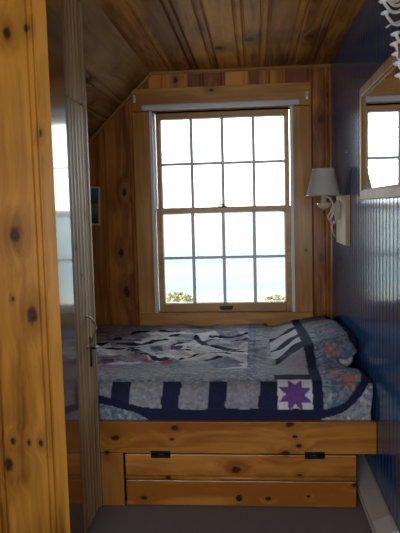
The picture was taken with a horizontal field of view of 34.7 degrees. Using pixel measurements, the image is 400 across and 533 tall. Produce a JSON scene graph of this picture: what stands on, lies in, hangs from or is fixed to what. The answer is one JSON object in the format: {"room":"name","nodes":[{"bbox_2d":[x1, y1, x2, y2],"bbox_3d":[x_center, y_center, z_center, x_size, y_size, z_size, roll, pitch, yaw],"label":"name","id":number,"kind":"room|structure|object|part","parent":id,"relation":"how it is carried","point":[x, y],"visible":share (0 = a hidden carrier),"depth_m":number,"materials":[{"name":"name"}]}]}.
{"room":"bedroom","nodes":[
{"label":"bedroom","id":0,"kind":"room"},
{"bbox_2d":[0,0,69,532],"bbox_3d":[-0.948,0.024,2.157,0.986,2.055,0.080,-1,5,5],"label":"wall","id":1,"kind":"structure","parent":0,"point":[34,495],"depth_m":2.09,"materials":[{"name":"brown wood"}]},
{"bbox_2d":[60,0,83,104],"bbox_3d":[-0.509,-0.821,2.333,0.080,0.418,0.300,-1,5,5],"label":"wall","id":2,"kind":"structure","parent":0,"point":[70,9],"depth_m":2.35,"materials":[{"name":"brown wood"}]},
{"bbox_2d":[46,0,83,532],"bbox_3d":[-0.467,0.010,2.171,0.022,2.055,0.170,-1,5,5],"label":"mirror","id":3,"kind":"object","parent":2,"relation":"attached to","point":[53,7],"depth_m":2.17,"materials":[{"name":"mirror"}]},
{"bbox_2d":[65,96,100,532],"bbox_3d":[-0.448,0.196,2.426,0.070,1.617,0.295,-1,5,5],"label":"door","id":4,"kind":"structure","parent":2,"relation":"in","point":[85,333],"depth_m":2.43,"materials":[{"name":"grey wood"}]},
{"bbox_3d":[-0.425,0.253,2.494,0.013,0.136,0.062,2,7,36],"label":"handle","id":5,"kind":"part","parent":4,"relation":"part of","materials":[{"name":"gold metal"}]},
{"bbox_2d":[78,0,149,138],"bbox_3d":[-0.902,-0.634,3.089,1.069,1.048,2.040,-1,5,5],"label":"ceiling","id":6,"kind":"structure","parent":0,"point":[113,69],"depth_m":3.31,"materials":[{"name":"brown wood"}]},
{"bbox_2d":[88,64,329,325],"bbox_3d":[-0.185,-0.244,4.059,2.193,2.200,0.130,-1,5,5],"label":"wall","id":7,"kind":"structure","parent":0,"point":[111,152],"depth_m":3.98,"materials":[{"name":"brown wood"}]},
{"bbox_2d":[90,187,99,224],"bbox_3d":[-0.703,-0.380,4.015,0.163,0.247,0.015,-1,5,5],"label":"picture frame","id":8,"kind":"object","parent":7,"relation":"attached to","point":[94,191],"visible":0.45,"depth_m":4.01,"materials":[{"name":"black"}]},
{"bbox_2d":[88,72,151,144],"bbox_3d":[-0.777,-0.686,3.993,1.008,0.987,0.016,-1,5,5],"label":"trim","id":9,"kind":"structure","parent":7,"relation":"attached to","point":[149,75],"depth_m":3.94,"materials":[{"name":"brown wood"}]},
{"bbox_2d":[149,106,294,312],"bbox_3d":[0.144,-0.339,4.001,0.874,1.254,0.134,-1,5,5],"label":"window","id":10,"kind":"structure","parent":7,"relation":"in","point":[158,210],"depth_m":4.01,"materials":[{"name":"brown wood"}]},
{"bbox_2d":[141,98,299,110],"bbox_3d":[0.119,-0.975,3.859,0.957,0.037,0.040,-1,5,5],"label":"roller blind","id":11,"kind":"object","parent":10,"relation":"attached to","point":[274,102],"visible":1,"depth_m":3.84,"materials":[{"name":"white fabric"}]},
{"bbox_3d":[0.142,-0.654,4.014,0.828,0.624,0.032,-1,5,5],"label":"sash","id":12,"kind":"part","parent":10,"relation":"part of","materials":[{"name":"brown wood"}]},
{"bbox_3d":[0.153,-0.043,4.035,0.840,0.659,0.032,-1,5,5],"label":"sash","id":13,"kind":"part","parent":10,"relation":"part of","materials":[{"name":"brown wood"}]},
{"bbox_3d":[0.166,0.260,4.037,0.082,0.023,0.020,-1,5,5],"label":"lift handle","id":14,"kind":"part","parent":10,"relation":"part of","materials":[{"name":"brown metal"}]},
{"bbox_2d":[132,82,312,325],"bbox_3d":[0.142,-0.344,3.947,1.085,1.507,0.028,-1,5,5],"label":"trim","id":15,"kind":"structure","parent":7,"relation":"attached to","point":[295,90],"depth_m":3.90,"materials":[{"name":"brown wood"}]},
{"bbox_2d":[133,105,312,313],"bbox_3d":[0.143,-0.335,3.950,1.085,1.253,0.024,-1,5,5],"label":"trim","id":16,"kind":"structure","parent":7,"relation":"attached to","point":[302,144],"depth_m":3.94,"materials":[{"name":"brown wood"}]},
{"bbox_2d":[151,64,329,74],"bbox_3d":[0.235,-1.187,3.861,1.087,0.018,0.016,-1,5,5],"label":"trim","id":17,"kind":"structure","parent":7,"relation":"attached to","point":[318,65],"depth_m":3.86,"materials":[{"name":"brown wood"}]},
{"bbox_2d":[94,0,364,71],"bbox_3d":[-0.455,-1.024,1.639,2.293,0.100,4.770,-1,5,5],"label":"ceiling","id":18,"kind":"structure","parent":0,"point":[165,35],"depth_m":3.03,"materials":[{"name":"brown wood"}]},
{"bbox_2d":[87,453,371,532],"bbox_3d":[-0.399,1.122,1.837,2.293,0.100,4.770,-1,5,5],"label":"floor","id":19,"kind":"structure","parent":0,"point":[129,518],"depth_m":2.52,"materials":[{"name":"grey carpet"}]},
{"bbox_2d":[99,419,376,506],"bbox_3d":[-0.218,0.746,3.347,1.972,0.359,1.463,-1,5,5],"label":"bed","id":20,"kind":"object","parent":19,"relation":"on","point":[292,463],"visible":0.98,"depth_m":2.60,"materials":[{"name":"orange wood"}]},
{"bbox_3d":[-0.279,0.699,2.638,1.972,0.132,0.030,-1,5,5],"label":"rail","id":21,"kind":"part","parent":20,"relation":"part of","materials":[{"name":"orange wood"}]},
{"bbox_3d":[0.161,0.862,2.608,0.936,0.022,0.016,-1,5,5],"label":"bead moulding","id":22,"kind":"part","parent":20,"relation":"part of","materials":[{"name":"orange wood"}]},
{"bbox_3d":[-0.221,0.602,3.362,1.949,0.244,1.394,-1,5,5],"label":"mattress","id":23,"kind":"object","parent":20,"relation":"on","visible":0},
{"bbox_2d":[96,315,372,419],"bbox_3d":[-0.178,0.434,3.331,1.871,0.267,1.421,-1,5,5],"label":"quilt","id":24,"kind":"object","parent":23,"relation":"on","point":[289,370],"visible":0.76,"depth_m":2.77,"materials":[{"name":"multicoloured fabric"}]},
{"bbox_2d":[339,356,352,366],"bbox_3d":[0.623,0.388,3.351,0.264,0.100,1.000,-1,5,5],"label":"pillow","id":25,"kind":"object","parent":23,"relation":"on","point":[347,362],"visible":0.06,"depth_m":2.88,"materials":[{"name":"white fabric"}]},
{"bbox_2d":[330,0,399,532],"bbox_3d":[0.667,-0.048,1.689,0.100,2.200,4.670,-1,5,5],"label":"wall","id":26,"kind":"structure","parent":0,"point":[366,272],"depth_m":2.60,"materials":[{"name":"blue paint"}]},
{"bbox_2d":[306,168,340,236],"bbox_3d":[0.651,-0.334,3.371,0.182,0.363,0.182,-1,5,5],"label":"wall lamp","id":27,"kind":"object","parent":26,"relation":"attached to","point":[323,182],"visible":1,"depth_m":3.31,"materials":[{"name":"white fabric"}]},
{"bbox_2d":[317,195,330,209],"bbox_3d":[0.652,-0.338,3.371,0.072,0.077,0.072,-1,5,5],"label":"socket","id":28,"kind":"object","parent":27,"relation":"attached to","point":[323,205],"depth_m":3.36,"materials":[{"name":"beige ceramic"}]},
{"bbox_3d":[0.648,-0.444,3.361,0.178,0.142,0.178,-1,5,5],"label":"lamp shade","id":29,"kind":"part","parent":27,"relation":"part of","materials":[{"name":"fabric"}]},
{"bbox_3d":[0.683,-0.298,3.372,0.055,0.144,0.008,-1,5,5],"label":"arm","id":30,"kind":"part","parent":27,"relation":"part of","materials":[{"name":"white metal"}]},
{"bbox_3d":[0.714,-0.299,3.369,0.034,0.106,0.106,-1,5,5],"label":"wall plate","id":31,"kind":"part","parent":27,"relation":"part of","materials":[{"name":"white metal"}]},
{"bbox_2d":[328,67,331,319],"bbox_3d":[0.797,-0.183,3.912,0.012,2.055,0.012,-1,5,5],"label":"trim","id":32,"kind":"structure","parent":26,"relation":"attached to","point":[329,83],"depth_m":3.89,"materials":[{"name":"brown wood"}]},
{"bbox_2d":[336,195,349,245],"bbox_3d":[0.739,-0.242,3.307,0.024,0.250,0.350,-1,5,5],"label":"block","id":33,"kind":"object","parent":26,"relation":"attached to","point":[343,224],"visible":0.99,"depth_m":3.19,"materials":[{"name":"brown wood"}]},
{"bbox_2d":[355,454,398,532],"bbox_3d":[0.704,0.884,2.925,0.068,0.115,1.515,-1,5,5],"label":"baseboard heater","id":34,"kind":"object","parent":26,"relation":"attached to","point":[380,519],"visible":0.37,"depth_m":2.44,"materials":[{"name":"white metal"}]},
{"bbox_2d":[360,46,399,199],"bbox_3d":[0.639,-0.464,2.219,0.027,0.452,0.875,-1,5,5],"label":"wall mirror","id":35,"kind":"object","parent":26,"relation":"attached to","point":[380,95],"visible":1,"depth_m":2.26,"materials":[{"name":"brown wood"}]},
{"bbox_2d":[378,0,399,78],"bbox_3d":[0.597,-0.705,1.865,0.052,0.480,0.363,-2,5,-5],"label":"rack","id":36,"kind":"object","parent":26,"relation":"attached to","point":[385,13],"visible":0.99,"depth_m":1.95,"materials":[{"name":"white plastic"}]},
{"label":"outside","id":37,"kind":"structure","parent":0,"visible":0},
{"bbox_2d":[171,294,284,301],"bbox_3d":[3.895,2.504,45.368,80.000,10.465,81.600,-1,5,5],"label":"ground","id":38,"kind":"structure","parent":37,"point":[200,297],"depth_m":34.45,"materials":[{"name":"white"}]},
{"bbox_2d":[166,290,197,301],"bbox_3d":[-0.309,0.813,8.162,0.775,1.044,0.578,-1,5,5],"label":"bush","id":39,"kind":"object","parent":38,"relation":"on","point":[175,296],"visible":0.07,"depth_m":8.08,"materials":[{"name":"green plant"}]},
{"bbox_2d":[261,293,284,300],"bbox_3d":[1.006,0.817,8.066,0.898,0.977,0.624,-1,5,5],"label":"bush","id":40,"kind":"object","parent":38,"relation":"on","point":[277,298],"visible":0.05,"depth_m":8.02,"materials":[{"name":"green plant"}]},
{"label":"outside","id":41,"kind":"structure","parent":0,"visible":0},
{"bbox_2d":[164,212,284,294],"bbox_3d":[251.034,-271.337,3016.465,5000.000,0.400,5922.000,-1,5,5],"label":"sky","id":42,"kind":"structure","parent":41,"point":[269,225],"depth_m":189.63,"materials":[{"name":"white"}]},
{"bbox_3d":[-0.972,-0.013,2.569,0.869,2.055,0.060,-1,5,5],"label":"wall","id":43,"kind":"structure","parent":0,"visible":0},
{"bbox_2d":[79,3,102,506],"bbox_3d":[-0.483,-0.026,2.572,0.104,2.055,0.026,-1,5,5],"label":"trim","id":44,"kind":"structure","parent":43,"relation":"attached to","point":[81,4],"depth_m":2.55,"materials":[{"name":"brown wood"}]}
]}

